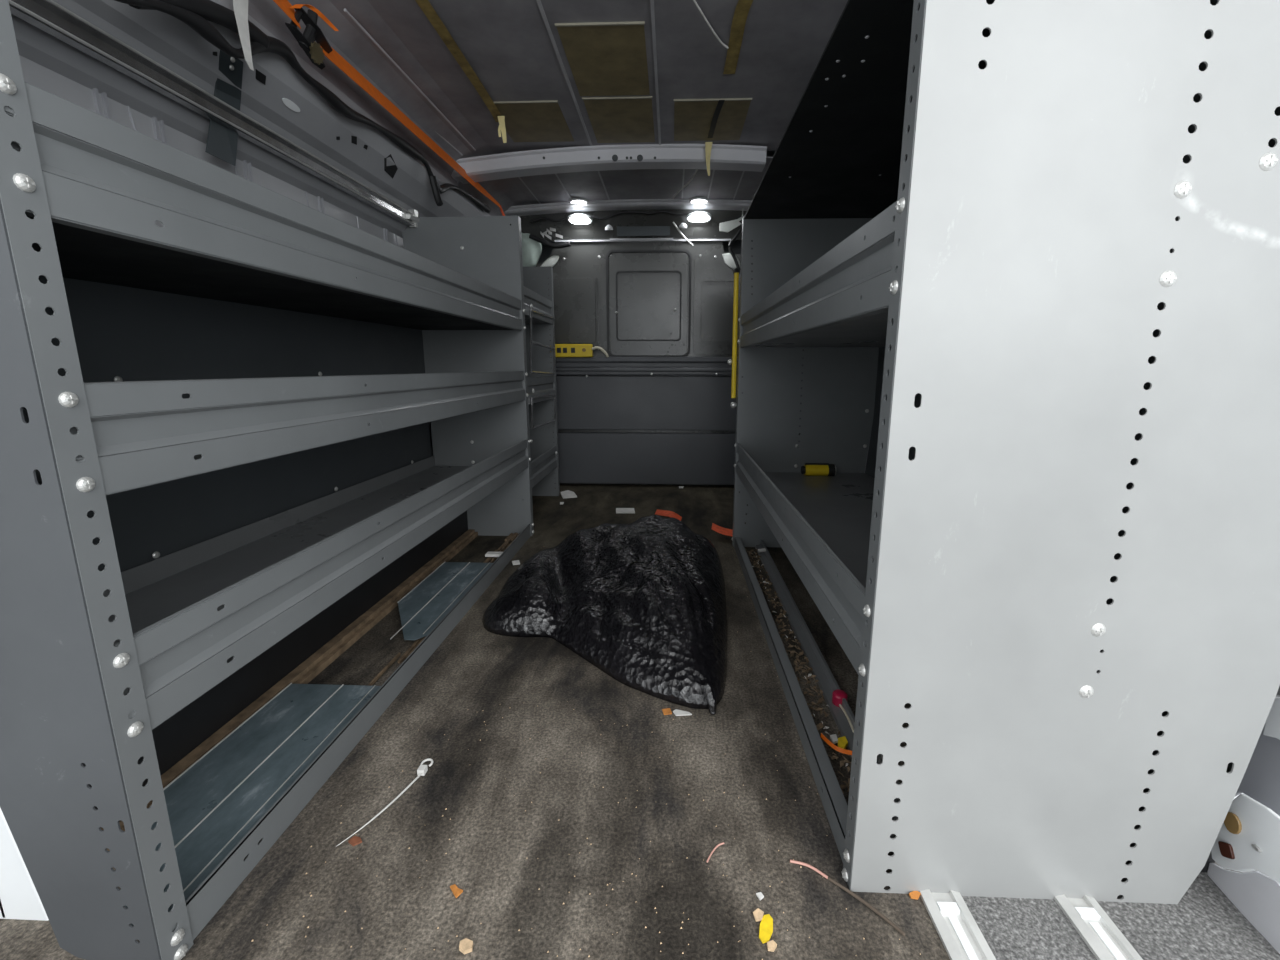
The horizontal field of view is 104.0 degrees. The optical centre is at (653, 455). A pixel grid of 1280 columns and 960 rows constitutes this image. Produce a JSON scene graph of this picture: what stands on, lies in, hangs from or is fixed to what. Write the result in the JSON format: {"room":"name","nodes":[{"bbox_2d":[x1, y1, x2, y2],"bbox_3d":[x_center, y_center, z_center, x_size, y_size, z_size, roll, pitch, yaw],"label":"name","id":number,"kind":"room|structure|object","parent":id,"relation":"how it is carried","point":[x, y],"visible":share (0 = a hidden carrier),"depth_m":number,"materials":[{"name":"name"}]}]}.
{"room":"vehicle interior","nodes":[
{"label":"vehicle interior","id":0,"kind":"room"},
{"bbox_2d":[11,0,489,455],"bbox_3d":[-1.042,-0.338,1.910,0.189,1.670,3.200,0,10,2],"label":"wall","id":1,"kind":"structure","parent":0,"point":[50,64],"depth_m":1.30,"materials":[{"name":"grey metal"}]},
{"bbox_2d":[0,808,48,920],"bbox_3d":[-0.983,0.616,0.734,0.211,0.401,0.020,0,10,2],"label":"trim","id":2,"kind":"structure","parent":1,"relation":"attached to","point":[19,897],"depth_m":0.72,"materials":[{"name":"white paint"}]},
{"bbox_2d":[8,0,419,227],"bbox_3d":[-1.059,-0.867,1.288,0.044,0.070,1.861,0,10,2],"label":"rail","id":3,"kind":"object","parent":1,"relation":"attached to","point":[48,16],"visible":0.89,"depth_m":1.13,"materials":[{"name":"metal"}]},
{"bbox_2d":[205,50,242,165],"bbox_3d":[-1.046,-0.855,1.239,0.092,0.218,0.118,0,10,2],"label":"mounting bracket","id":4,"kind":"object","parent":1,"relation":"attached to","point":[222,141],"visible":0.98,"depth_m":1.24,"materials":[{"name":"metal"}]},
{"bbox_2d":[92,88,397,245],"bbox_3d":[-1.134,-0.767,1.613,0.011,0.338,1.690,0,10,2],"label":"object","id":5,"kind":"structure","parent":1,"relation":"attached to","point":[95,91],"depth_m":1.16,"materials":[{"name":"paint"}]},
{"bbox_2d":[282,98,299,111],"bbox_3d":[-1.011,-0.979,1.395,0.016,0.016,0.066,0,10,2],"label":"trim","id":6,"kind":"structure","parent":1,"relation":"attached to","point":[287,102],"depth_m":1.39,"materials":[{"name":"white paint"}]},
{"bbox_2d":[115,0,490,212],"bbox_3d":[-0.931,-1.067,1.755,0.058,0.214,1.948,1,10,3],"label":"wiring loom","id":7,"kind":"object","parent":1,"relation":"attached to","point":[194,13],"visible":0.98,"depth_m":1.17,"materials":[{"name":"black plastic"}]},
{"bbox_2d":[233,0,253,70],"bbox_3d":[-0.932,-0.971,1.135,0.021,0.145,0.060,0,10,2],"label":"tape","id":8,"kind":"object","parent":7,"relation":"hanging from","point":[240,6],"visible":1,"depth_m":1.13,"materials":[{"name":"white paper"}]},
{"bbox_2d":[213,52,397,178],"bbox_3d":[-0.993,-1.022,1.534,0.045,0.055,0.769,0,10,2],"label":"trim","id":9,"kind":"structure","parent":1,"relation":"attached to","point":[390,170],"depth_m":1.68,"materials":[{"name":"black plastic"}]},
{"bbox_2d":[344,0,744,203],"bbox_3d":[-0.182,-1.272,1.569,1.555,0.048,2.880,0,10,2],"label":"trim","id":10,"kind":"structure","parent":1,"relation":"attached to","point":[540,6],"depth_m":1.76,"materials":[{"name":"grey metal"}]},
{"bbox_2d":[232,0,847,215],"bbox_3d":[-0.079,-1.212,1.718,1.795,0.224,3.200,0,10,2],"label":"ceiling","id":11,"kind":"structure","parent":0,"point":[508,45],"depth_m":1.67,"materials":[{"name":"grey metal"}]},
{"bbox_2d":[273,0,504,215],"bbox_3d":[-0.873,-1.219,1.979,0.058,0.135,1.745,0,10,2],"label":"strap","id":12,"kind":"object","parent":11,"relation":"attached to","point":[316,51],"visible":0.88,"depth_m":1.39,"materials":[{"name":"orange fabric"}]},
{"bbox_2d":[415,0,500,121],"bbox_3d":[-0.630,-1.309,1.702,0.042,0.001,0.714,0,10,0],"label":"glue line","id":13,"kind":"object","parent":11,"relation":"attached to","point":[425,5],"visible":0.89,"depth_m":1.60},
{"bbox_2d":[498,120,503,136],"bbox_3d":[-0.598,-1.286,1.963,0.027,0.060,0.001,0,10,2],"label":"tape","id":14,"kind":"object","parent":11,"relation":"hanging from","point":[502,121],"visible":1,"depth_m":1.96,"materials":[{"name":"beige paper"}]},
{"bbox_2d":[498,116,506,142],"bbox_3d":[-0.596,-1.285,1.968,0.032,0.097,0.001,0,10,2],"label":"tape","id":15,"kind":"object","parent":11,"relation":"hanging from","point":[503,129],"visible":1,"depth_m":1.97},
{"bbox_2d":[494,100,573,141],"bbox_3d":[-0.498,-1.381,2.076,0.279,0.006,0.346,0,10,2],"label":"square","id":16,"kind":"object","parent":11,"relation":"attached to","point":[525,121],"visible":0.96,"depth_m":2.06,"materials":[{"name":"metal"}]},
{"bbox_2d":[570,198,587,203],"bbox_3d":[-0.441,-1.498,2.954,0.106,0.014,0.106,0,10,2],"label":"recessed light","id":17,"kind":"object","parent":11,"relation":"in","point":[575,200],"visible":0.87,"depth_m":2.92,"materials":[{"name":"white paint"}]},
{"bbox_2d":[555,21,649,95],"bbox_3d":[-0.151,-1.307,1.666,0.266,0.006,0.398,0,10,2],"label":"ceiling panel","id":18,"kind":"object","parent":11,"relation":"attached to","point":[604,58],"visible":1,"depth_m":1.63,"materials":[{"name":"metal"}]},
{"bbox_2d":[451,144,766,183],"bbox_3d":[-0.220,-1.371,2.349,1.470,0.126,0.115,0,10,2],"label":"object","id":19,"kind":"structure","parent":11,"relation":"attached to","point":[668,156],"depth_m":2.31,"materials":[{"name":"paint"}]},
{"bbox_2d":[543,155,655,160],"bbox_3d":[-0.388,-1.372,2.308,0.802,0.029,0.004,0,10,2],"label":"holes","id":20,"kind":"structure","parent":19,"relation":"in","point":[614,157],"depth_m":2.30,"materials":[{"name":"black"}]},
{"bbox_2d":[582,96,654,142],"bbox_3d":[-0.130,-1.378,2.064,0.265,0.006,0.384,0,10,2],"label":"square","id":21,"kind":"object","parent":11,"relation":"attached to","point":[629,119],"visible":1,"depth_m":2.03,"materials":[{"name":"metal"}]},
{"bbox_2d":[673,169,697,197],"bbox_3d":[0.171,-1.437,2.645,0.023,0.007,0.452,-2,10,-13],"label":"loose wire","id":22,"kind":"object","parent":11,"relation":"hanging from","point":[696,169],"visible":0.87,"depth_m":2.64,"materials":[{"name":"grey plastic"}]},
{"bbox_2d":[690,197,707,202],"bbox_3d":[0.266,-1.493,2.932,0.106,0.014,0.106,0,10,2],"label":"recessed light","id":23,"kind":"object","parent":11,"relation":"in","point":[696,199],"visible":0.88,"depth_m":2.90,"materials":[{"name":"white paint"}]},
{"bbox_2d":[705,142,712,175],"bbox_3d":[0.248,-1.338,2.253,0.034,0.141,0.001,0,10,2],"label":"tape","id":24,"kind":"object","parent":11,"relation":"hanging from","point":[708,145],"visible":1,"depth_m":2.25,"materials":[{"name":"beige paper"}]},
{"bbox_2d":[693,0,728,48],"bbox_3d":[0.161,-1.254,1.450,0.014,0.005,0.267,6,12,30],"label":"loose wire","id":25,"kind":"object","parent":11,"relation":"hanging from","point":[694,1],"visible":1,"depth_m":1.46,"materials":[{"name":"white plastic"}]},
{"bbox_2d":[674,98,751,140],"bbox_3d":[0.230,-1.376,2.059,0.296,0.006,0.349,0,10,2],"label":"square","id":26,"kind":"object","parent":11,"relation":"attached to","point":[692,117],"visible":1,"depth_m":2.03,"materials":[{"name":"metal"}]},
{"bbox_2d":[708,100,724,137],"bbox_3d":[0.251,-1.368,2.039,0.026,0.001,0.319,0,10,-2],"label":"smear","id":27,"kind":"object","parent":26,"relation":"attached to","point":[720,102],"visible":1,"depth_m":2.02,"materials":[{"name":"plastic"}]},
{"bbox_2d":[719,210,742,232],"bbox_3d":[0.464,-1.410,2.984,0.138,0.142,0.025,0,10,2],"label":"insulation","id":28,"kind":"object","parent":11,"relation":"attached to","point":[727,226],"visible":1,"depth_m":2.99},
{"bbox_2d":[728,229,741,269],"bbox_3d":[0.493,-1.249,3.032,0.080,0.238,0.020,0,10,2],"label":"cable","id":29,"kind":"object","parent":11,"relation":"hanging from","point":[740,230],"visible":0.94,"depth_m":3.03,"materials":[{"name":"black plastic"}]},
{"bbox_2d":[723,0,752,73],"bbox_3d":[0.258,-1.283,1.539,0.050,0.001,0.372,0,10,2],"label":"glue line","id":30,"kind":"object","parent":11,"relation":"attached to","point":[743,6],"visible":1,"depth_m":1.52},
{"bbox_2d":[0,484,1279,959],"bbox_3d":[0.083,0.474,2.013,2.470,0.040,3.200,0,10,2],"label":"floor","id":31,"kind":"structure","parent":0,"point":[476,675],"depth_m":0.86,"materials":[{"name":"carpet"}]},
{"bbox_2d":[0,0,533,959],"bbox_3d":[-0.868,-0.174,1.429,0.521,1.436,1.798,0,10,2],"label":"shelf unit","id":32,"kind":"object","parent":31,"relation":"on","point":[219,472],"visible":1,"depth_m":0.83,"materials":[{"name":"grey paint"}]},
{"bbox_2d":[125,683,380,925],"bbox_3d":[-0.787,0.610,0.955,0.232,0.005,0.552,0,10,2],"label":"sheet","id":33,"kind":"object","parent":32,"relation":"on","point":[216,801],"visible":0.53,"depth_m":0.97,"materials":[{"name":"metal"}]},
{"bbox_2d":[390,562,492,639],"bbox_3d":[-0.744,0.474,1.713,0.202,0.005,0.570,0,10,2],"label":"sheet","id":34,"kind":"object","parent":32,"relation":"on","point":[421,609],"visible":0.94,"depth_m":1.70,"materials":[{"name":"metal"}]},
{"bbox_2d":[485,552,502,556],"bbox_3d":[-0.649,0.405,2.059,0.080,0.012,0.035,0,10,2],"label":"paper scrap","id":35,"kind":"object","parent":32,"relation":"on","point":[488,554],"visible":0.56,"depth_m":2.04,"materials":[{"name":"white paper"}]},
{"bbox_2d":[348,836,361,845],"bbox_3d":[-0.508,0.658,0.854,0.021,0.003,0.014,6,12,29],"label":"dry leaf","id":36,"kind":"object","parent":31,"relation":"on","point":[354,840],"visible":1,"depth_m":0.85,"materials":[{"name":"brown plant"}]},
{"bbox_2d":[337,758,432,845],"bbox_3d":[-0.490,0.636,0.927,0.024,0.013,0.199,4,11,23],"label":"cable tie","id":37,"kind":"object","parent":31,"relation":"on","point":[421,771],"visible":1,"depth_m":0.97,"materials":[{"name":"white plastic"}]},
{"bbox_2d":[367,533,517,685],"bbox_3d":[-0.674,0.476,1.802,0.052,0.018,1.170,0,10,2],"label":"wood","id":38,"kind":"object","parent":31,"relation":"on","point":[511,536],"visible":0.34,"depth_m":1.43,"materials":[{"name":"brown wood"}]},
{"bbox_2d":[450,884,462,897],"bbox_3d":[-0.306,0.670,0.771,0.022,0.003,0.012,7,12,33],"label":"dry leaf","id":39,"kind":"object","parent":31,"relation":"on","point":[456,891],"visible":1,"depth_m":0.77,"materials":[{"name":"orange plant"}]},
{"bbox_2d":[459,938,472,953],"bbox_3d":[-0.261,0.683,0.697,0.018,0.006,0.016,-2,10,-11],"label":"chip","id":40,"kind":"object","parent":31,"relation":"on","point":[466,945],"visible":1,"depth_m":0.69,"materials":[{"name":"beige plant"}]},
{"bbox_2d":[512,560,519,564],"bbox_3d":[-0.563,0.437,2.047,0.028,0.006,0.035,-4,11,-22],"label":"paper scrap","id":41,"kind":"object","parent":31,"relation":"on","point":[516,562],"visible":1,"depth_m":2.04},
{"bbox_2d":[521,266,559,499],"bbox_3d":[-0.807,-0.366,2.692,0.428,1.370,0.734,0,10,2],"label":"shelf unit","id":42,"kind":"object","parent":31,"relation":"on","point":[539,307],"visible":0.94,"depth_m":2.96,"materials":[{"name":"grey paint"}]},
{"bbox_2d":[560,490,576,498],"bbox_3d":[-0.541,0.240,3.159,0.086,0.010,0.170,-3,11,-18],"label":"paper scrap","id":43,"kind":"object","parent":31,"relation":"on","point":[565,494],"visible":0.95,"depth_m":3.13,"materials":[{"name":"white paper"}]},
{"bbox_2d":[251,588,920,959],"bbox_3d":[-0.068,0.547,1.473,0.989,0.002,1.602,0,10,2],"label":"crumbs","id":44,"kind":"object","parent":31,"relation":"on","point":[745,588],"visible":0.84,"depth_m":0.78,"materials":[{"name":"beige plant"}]},
{"bbox_2d":[482,514,727,714],"bbox_3d":[-0.150,0.398,1.664,0.814,0.227,1.038,0,10,2],"label":"bag","id":45,"kind":"object","parent":31,"relation":"on","point":[642,601],"visible":1,"depth_m":1.50,"materials":[{"name":"black plastic"}]},
{"bbox_2d":[616,508,634,512],"bbox_3d":[-0.158,0.306,2.800,0.110,0.008,0.079,0,10,0],"label":"paper scrap","id":46,"kind":"object","parent":31,"relation":"on","point":[618,510],"visible":1,"depth_m":2.79,"materials":[{"name":"white paper"}]},
{"bbox_2d":[662,708,671,714],"bbox_3d":[0.032,0.600,1.175,0.020,0.003,0.018,-2,10,-10],"label":"dry leaf","id":47,"kind":"object","parent":31,"relation":"on","point":[667,711],"visible":1,"depth_m":1.17,"materials":[{"name":"orange plant"}]},
{"bbox_2d":[655,509,681,520],"bbox_3d":[0.064,0.302,2.608,0.091,0.038,0.234,-9,13,-41],"label":"strap","id":48,"kind":"object","parent":31,"relation":"on","point":[658,512],"visible":0.79,"depth_m":2.58,"materials":[{"name":"fabric"}]},
{"bbox_2d":[673,709,691,715],"bbox_3d":[0.068,0.600,1.168,0.044,0.003,0.021,0,10,2],"label":"paper scrap","id":49,"kind":"object","parent":31,"relation":"on","point":[676,712],"visible":1,"depth_m":1.16,"materials":[{"name":"white paper"}]},
{"bbox_2d":[706,842,723,862],"bbox_3d":[0.102,0.660,0.835,0.008,0.003,0.047,10,14,43],"label":"loose wire","id":50,"kind":"object","parent":31,"relation":"on","point":[722,843],"visible":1,"depth_m":0.83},
{"bbox_2d":[712,523,732,535],"bbox_3d":[0.354,0.360,2.361,0.171,0.048,0.094,3,11,17],"label":"strap","id":51,"kind":"object","parent":31,"relation":"on","point":[721,530],"visible":0.61,"depth_m":2.36,"materials":[{"name":"orange fabric"}]},
{"bbox_2d":[753,908,763,921],"bbox_3d":[0.156,0.677,0.738,0.016,0.003,0.015,-2,10,-12],"label":"dry leaf","id":52,"kind":"object","parent":31,"relation":"on","point":[758,914],"visible":1,"depth_m":0.74,"materials":[{"name":"beige plant"}]},
{"bbox_2d":[756,892,763,899],"bbox_3d":[0.163,0.673,0.765,0.008,0.003,0.010,-5,11,-26],"label":"paper scrap","id":53,"kind":"object","parent":31,"relation":"on","point":[760,895],"visible":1,"depth_m":0.76,"materials":[{"name":"white paper"}]},
{"bbox_2d":[759,914,772,943],"bbox_3d":[0.162,0.681,0.720,0.018,0.003,0.040,7,12,34],"label":"dry leaf","id":54,"kind":"object","parent":31,"relation":"on","point":[766,925],"visible":1,"depth_m":0.72,"materials":[{"name":"yellow plant"}]},
{"bbox_2d":[767,940,776,951],"bbox_3d":[0.166,0.685,0.699,0.014,0.005,0.011,0,10,2],"label":"chip","id":55,"kind":"object","parent":31,"relation":"on","point":[771,945],"visible":1,"depth_m":0.70,"materials":[{"name":"beige plant"}]},
{"bbox_2d":[747,549,850,793],"bbox_3d":[0.397,0.530,1.532,0.076,0.015,1.338,0,10,2],"label":"litter","id":56,"kind":"object","parent":31,"relation":"on","point":[820,725],"visible":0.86,"depth_m":1.34,"materials":[{"name":"brown wood"}]},
{"bbox_2d":[790,859,827,878],"bbox_3d":[0.251,0.665,0.807,0.061,0.004,0.010,5,11,27],"label":"loose wire","id":57,"kind":"object","parent":31,"relation":"on","point":[791,861],"visible":1,"depth_m":0.81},
{"bbox_2d":[830,734,837,743],"bbox_3d":[0.387,0.605,1.069,0.014,0.006,0.024,0,10,2],"label":"paper scrap","id":58,"kind":"object","parent":31,"relation":"on","point":[833,737],"visible":0.94,"depth_m":1.07,"materials":[{"name":"white paper"}]},
{"bbox_2d":[832,689,847,706],"bbox_3d":[0.443,0.580,1.191,0.034,0.038,0.034,0,10,2],"label":"cap","id":59,"kind":"object","parent":31,"relation":"on","point":[838,695],"visible":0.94,"depth_m":1.18,"materials":[{"name":"red plastic"}]},
{"bbox_2d":[838,736,847,748],"bbox_3d":[0.400,0.608,1.061,0.020,0.008,0.036,9,13,40],"label":"dry leaf","id":60,"kind":"object","parent":31,"relation":"on","point":[842,741],"visible":0.86,"depth_m":1.05,"materials":[{"name":"yellow plant"}]},
{"bbox_2d":[828,876,905,936],"bbox_3d":[0.318,0.675,0.753,0.115,0.004,0.009,10,14,44],"label":"wire","id":61,"kind":"object","parent":31,"relation":"on","point":[833,881],"visible":1,"depth_m":0.75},
{"bbox_2d":[909,891,920,899],"bbox_3d":[0.401,0.672,0.765,0.019,0.003,0.010,-3,11,-19],"label":"dry leaf","id":62,"kind":"object","parent":31,"relation":"on","point":[915,894],"visible":1,"depth_m":0.77,"materials":[{"name":"orange plant"}]},
{"bbox_2d":[877,754,995,959],"bbox_3d":[0.439,0.676,0.740,0.060,0.010,0.650,0,10,2],"label":"floor track","id":63,"kind":"object","parent":31,"relation":"on","point":[961,937],"visible":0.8,"depth_m":0.72,"materials":[{"name":"metal"}]},
{"bbox_2d":[732,0,1279,903],"bbox_3d":[0.624,-0.146,1.399,0.592,1.401,1.549,0,10,2],"label":"shelf unit","id":64,"kind":"object","parent":31,"relation":"on","point":[1027,252],"depth_m":0.67,"materials":[{"name":"grey paint"}]},
{"bbox_2d":[727,268,739,407],"bbox_3d":[0.345,-0.504,2.167,0.046,0.591,0.036,0,10,2],"label":"bar","id":65,"kind":"object","parent":64,"relation":"attached to","point":[736,271],"visible":0.99,"depth_m":2.16,"materials":[{"name":"plastic"}]},
{"bbox_2d":[801,463,835,475],"bbox_3d":[0.698,0.058,2.117,0.138,0.056,0.054,0,10,2],"label":"torch","id":66,"kind":"object","parent":64,"relation":"on","point":[809,469],"visible":1,"depth_m":2.10,"materials":[{"name":"yellow plastic"}]},
{"bbox_2d":[839,704,853,732],"bbox_3d":[0.437,0.592,1.129,0.010,0.005,0.089,0,10,2],"label":"loose wire","id":67,"kind":"object","parent":64,"relation":"on","point":[840,705],"visible":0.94,"depth_m":1.13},
{"bbox_2d":[1054,894,1142,959],"bbox_3d":[0.640,0.678,0.733,0.058,0.010,0.650,0,10,2],"label":"floor track","id":68,"kind":"object","parent":31,"relation":"on","point":[1092,923],"visible":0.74,"depth_m":0.72,"materials":[{"name":"metal"}]},
{"bbox_2d":[1201,852,1214,872],"bbox_3d":[0.880,0.645,0.806,0.027,0.040,0.020,0,10,2],"label":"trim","id":69,"kind":"structure","parent":31,"relation":"on","point":[1209,860],"depth_m":0.80,"materials":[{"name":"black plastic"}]},
{"bbox_2d":[537,240,752,263],"bbox_3d":[-0.013,-0.728,3.510,2.210,2.000,0.040,0,10,2],"label":"wall","id":70,"kind":"structure","parent":0,"point":[736,245],"depth_m":3.35,"materials":[{"name":"grey metal"}]},
{"bbox_2d":[536,241,803,485],"bbox_3d":[-0.033,-0.604,3.271,2.090,1.680,0.075,0,10,2],"label":"wall","id":71,"kind":"structure","parent":0,"point":[657,410],"depth_m":3.26,"materials":[{"name":"metal"}]},
{"bbox_2d":[521,233,541,266],"bbox_3d":[-0.790,-1.308,3.166,0.157,0.235,0.050,0,10,2],"label":"padding","id":72,"kind":"object","parent":71,"relation":"attached to","point":[531,249],"visible":0.83,"depth_m":3.15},
{"bbox_2d":[540,255,558,266],"bbox_3d":[-0.671,-1.238,3.188,0.139,0.084,0.012,0,10,2],"label":"padding","id":73,"kind":"object","parent":71,"relation":"attached to","point":[551,261],"visible":0.81,"depth_m":3.19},
{"bbox_2d":[529,234,570,248],"bbox_3d":[-0.651,-1.349,3.138,0.259,0.087,0.032,0,10,2],"label":"cable","id":74,"kind":"object","parent":71,"relation":"attached to","point":[531,236],"visible":1,"depth_m":3.13,"materials":[{"name":"black plastic"}]},
{"bbox_2d":[540,228,562,238],"bbox_3d":[-0.631,-1.377,3.097,0.140,0.076,0.016,0,10,2],"label":"foil","id":75,"kind":"object","parent":71,"relation":"attached to","point":[551,229],"visible":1,"depth_m":3.10,"materials":[{"name":"metal"}]},
{"bbox_2d":[530,213,599,222],"bbox_3d":[-0.539,-1.444,3.035,0.433,0.053,0.016,0,10,2],"label":"cable","id":76,"kind":"object","parent":71,"relation":"attached to","point":[591,216],"visible":0.85,"depth_m":3.03,"materials":[{"name":"black plastic"}]},
{"bbox_2d":[550,344,608,357],"bbox_3d":[-0.477,-0.678,3.229,0.381,0.086,0.044,0,10,2],"label":"power strip","id":77,"kind":"object","parent":71,"relation":"attached to","point":[561,350],"visible":0.89,"depth_m":3.21,"materials":[{"name":"yellow plastic"}]},
{"bbox_2d":[568,214,591,223],"bbox_3d":[-0.449,-1.443,3.053,0.152,0.028,0.152,0,10,2],"label":"ceiling lamp","id":78,"kind":"object","parent":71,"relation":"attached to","point":[573,218],"visible":1,"depth_m":3.03,"materials":[{"name":"white paint"}]},
{"bbox_2d":[605,225,612,229],"bbox_3d":[-0.273,-1.396,3.064,0.050,0.037,0.050,0,10,2],"label":"clip","id":79,"kind":"object","parent":71,"relation":"attached to","point":[608,227],"visible":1,"depth_m":3.04,"materials":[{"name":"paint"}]},
{"bbox_2d":[510,209,746,240],"bbox_3d":[-0.032,-1.426,3.094,1.790,0.152,0.108,0,10,2],"label":"trim","id":80,"kind":"structure","parent":71,"relation":"attached to","point":[596,230],"depth_m":3.10,"materials":[{"name":"paint"}]},
{"bbox_2d":[505,199,751,215],"bbox_3d":[-0.046,-1.481,2.984,1.770,0.072,0.095,0,10,2],"label":"trim","id":81,"kind":"structure","parent":71,"relation":"attached to","point":[619,204],"depth_m":2.96,"materials":[{"name":"grey metal"}]},
{"bbox_2d":[555,238,730,241],"bbox_3d":[-0.071,-1.361,3.150,1.110,0.016,0.020,0,10,2],"label":"trim","id":82,"kind":"structure","parent":71,"relation":"attached to","point":[611,239],"depth_m":3.14,"materials":[{"name":"grey metal"}]},
{"bbox_2d":[617,226,669,235],"bbox_3d":[-0.062,-1.395,3.103,0.330,0.055,0.010,0,10,2],"label":"trim","id":83,"kind":"structure","parent":71,"relation":"attached to","point":[621,230],"depth_m":3.10,"materials":[{"name":"grey metal"}]},
{"bbox_2d":[600,210,689,219],"bbox_3d":[-0.053,-1.453,3.016,0.545,0.052,0.014,0,10,2],"label":"cable","id":84,"kind":"object","parent":71,"relation":"attached to","point":[658,211],"visible":0.99,"depth_m":3.01,"materials":[{"name":"black plastic"}]},
{"bbox_2d":[672,221,693,246],"bbox_3d":[0.180,-1.360,3.064,0.132,0.146,0.012,0,10,2],"label":"loose wire","id":85,"kind":"object","parent":71,"relation":"hanging from","point":[673,222],"visible":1,"depth_m":3.06,"materials":[{"name":"white plastic"}]},
{"bbox_2d":[679,223,686,227],"bbox_3d":[0.179,-1.400,3.046,0.050,0.037,0.050,0,10,2],"label":"clip","id":86,"kind":"object","parent":71,"relation":"attached to","point":[682,225],"visible":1,"depth_m":3.03,"materials":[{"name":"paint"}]},
{"bbox_2d":[686,211,711,221],"bbox_3d":[0.275,-1.442,3.026,0.152,0.028,0.152,0,10,2],"label":"ceiling lamp","id":87,"kind":"object","parent":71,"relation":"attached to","point":[699,216],"visible":1,"depth_m":3.00,"materials":[{"name":"white paint"}]},
{"bbox_2d":[722,253,740,269],"bbox_3d":[0.490,-1.225,3.147,0.119,0.106,0.012,0,10,2],"label":"padding","id":88,"kind":"object","parent":71,"relation":"attached to","point":[728,259],"visible":0.76,"depth_m":3.15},
{"bbox_2d":[766,151,774,156],"bbox_3d":[0.093,-1.384,1.722,2.540,0.040,3.320,0,10,2],"label":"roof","id":89,"kind":"structure","parent":0,"point":[768,153],"depth_m":2.47,"materials":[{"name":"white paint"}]},
{"bbox_3d":[1.158,-0.430,1.852,0.405,2.000,3.320,0,10,2],"label":"wall","id":90,"kind":"structure","parent":0,"visible":0},
{"bbox_2d":[1235,722,1279,815],"bbox_3d":[0.917,0.446,0.736,0.006,0.236,0.099,2,10,8],"label":"trim","id":91,"kind":"structure","parent":90,"relation":"attached to","point":[1260,781],"depth_m":0.75,"materials":[{"name":"paint"}]},
{"bbox_3d":[0.889,-0.374,2.045,0.149,1.701,2.780,0,10,2],"label":"wall","id":92,"kind":"structure","parent":0,"visible":0},
{"bbox_2d":[1218,841,1234,858],"bbox_3d":[0.875,0.602,0.764,0.004,0.025,0.023,2,10,8],"label":"reflector","id":93,"kind":"object","parent":92,"relation":"attached to","point":[1226,850],"visible":1,"depth_m":0.76,"materials":[{"name":"red plastic"}]},
{"bbox_2d":[1224,812,1241,833],"bbox_3d":[0.875,0.555,0.756,0.004,0.030,0.024,2,10,8],"label":"reflector","id":94,"kind":"object","parent":92,"relation":"attached to","point":[1232,822],"visible":0.86,"depth_m":0.75,"materials":[{"name":"plastic"}]},
{"bbox_2d":[1207,863,1279,953],"bbox_3d":[0.877,0.644,0.727,0.006,0.103,0.138,2,10,8],"label":"trim","id":95,"kind":"structure","parent":92,"relation":"attached to","point":[1256,895],"depth_m":0.73,"materials":[{"name":"paint"}]},
{"bbox_2d":[1211,794,1279,883],"bbox_3d":[0.875,0.572,0.725,0.006,0.145,0.123,2,10,8],"label":"trim","id":96,"kind":"structure","parent":92,"relation":"attached to","point":[1260,824],"depth_m":0.73,"materials":[{"name":"white paint"}]},
{"bbox_2d":[1251,844,1261,851],"bbox_3d":[0.870,0.566,0.721,0.004,0.006,0.011,2,10,8],"label":"screw","id":97,"kind":"object","parent":92,"relation":"attached to","point":[1254,846],"visible":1,"depth_m":0.72,"materials":[{"name":"metal"}]},
{"bbox_2d":[1263,698,1279,739],"bbox_3d":[0.905,0.339,0.706,0.006,0.162,0.051,2,10,8],"label":"trim","id":98,"kind":"structure","parent":92,"relation":"attached to","point":[1272,726],"depth_m":0.73,"materials":[{"name":"white paint"}]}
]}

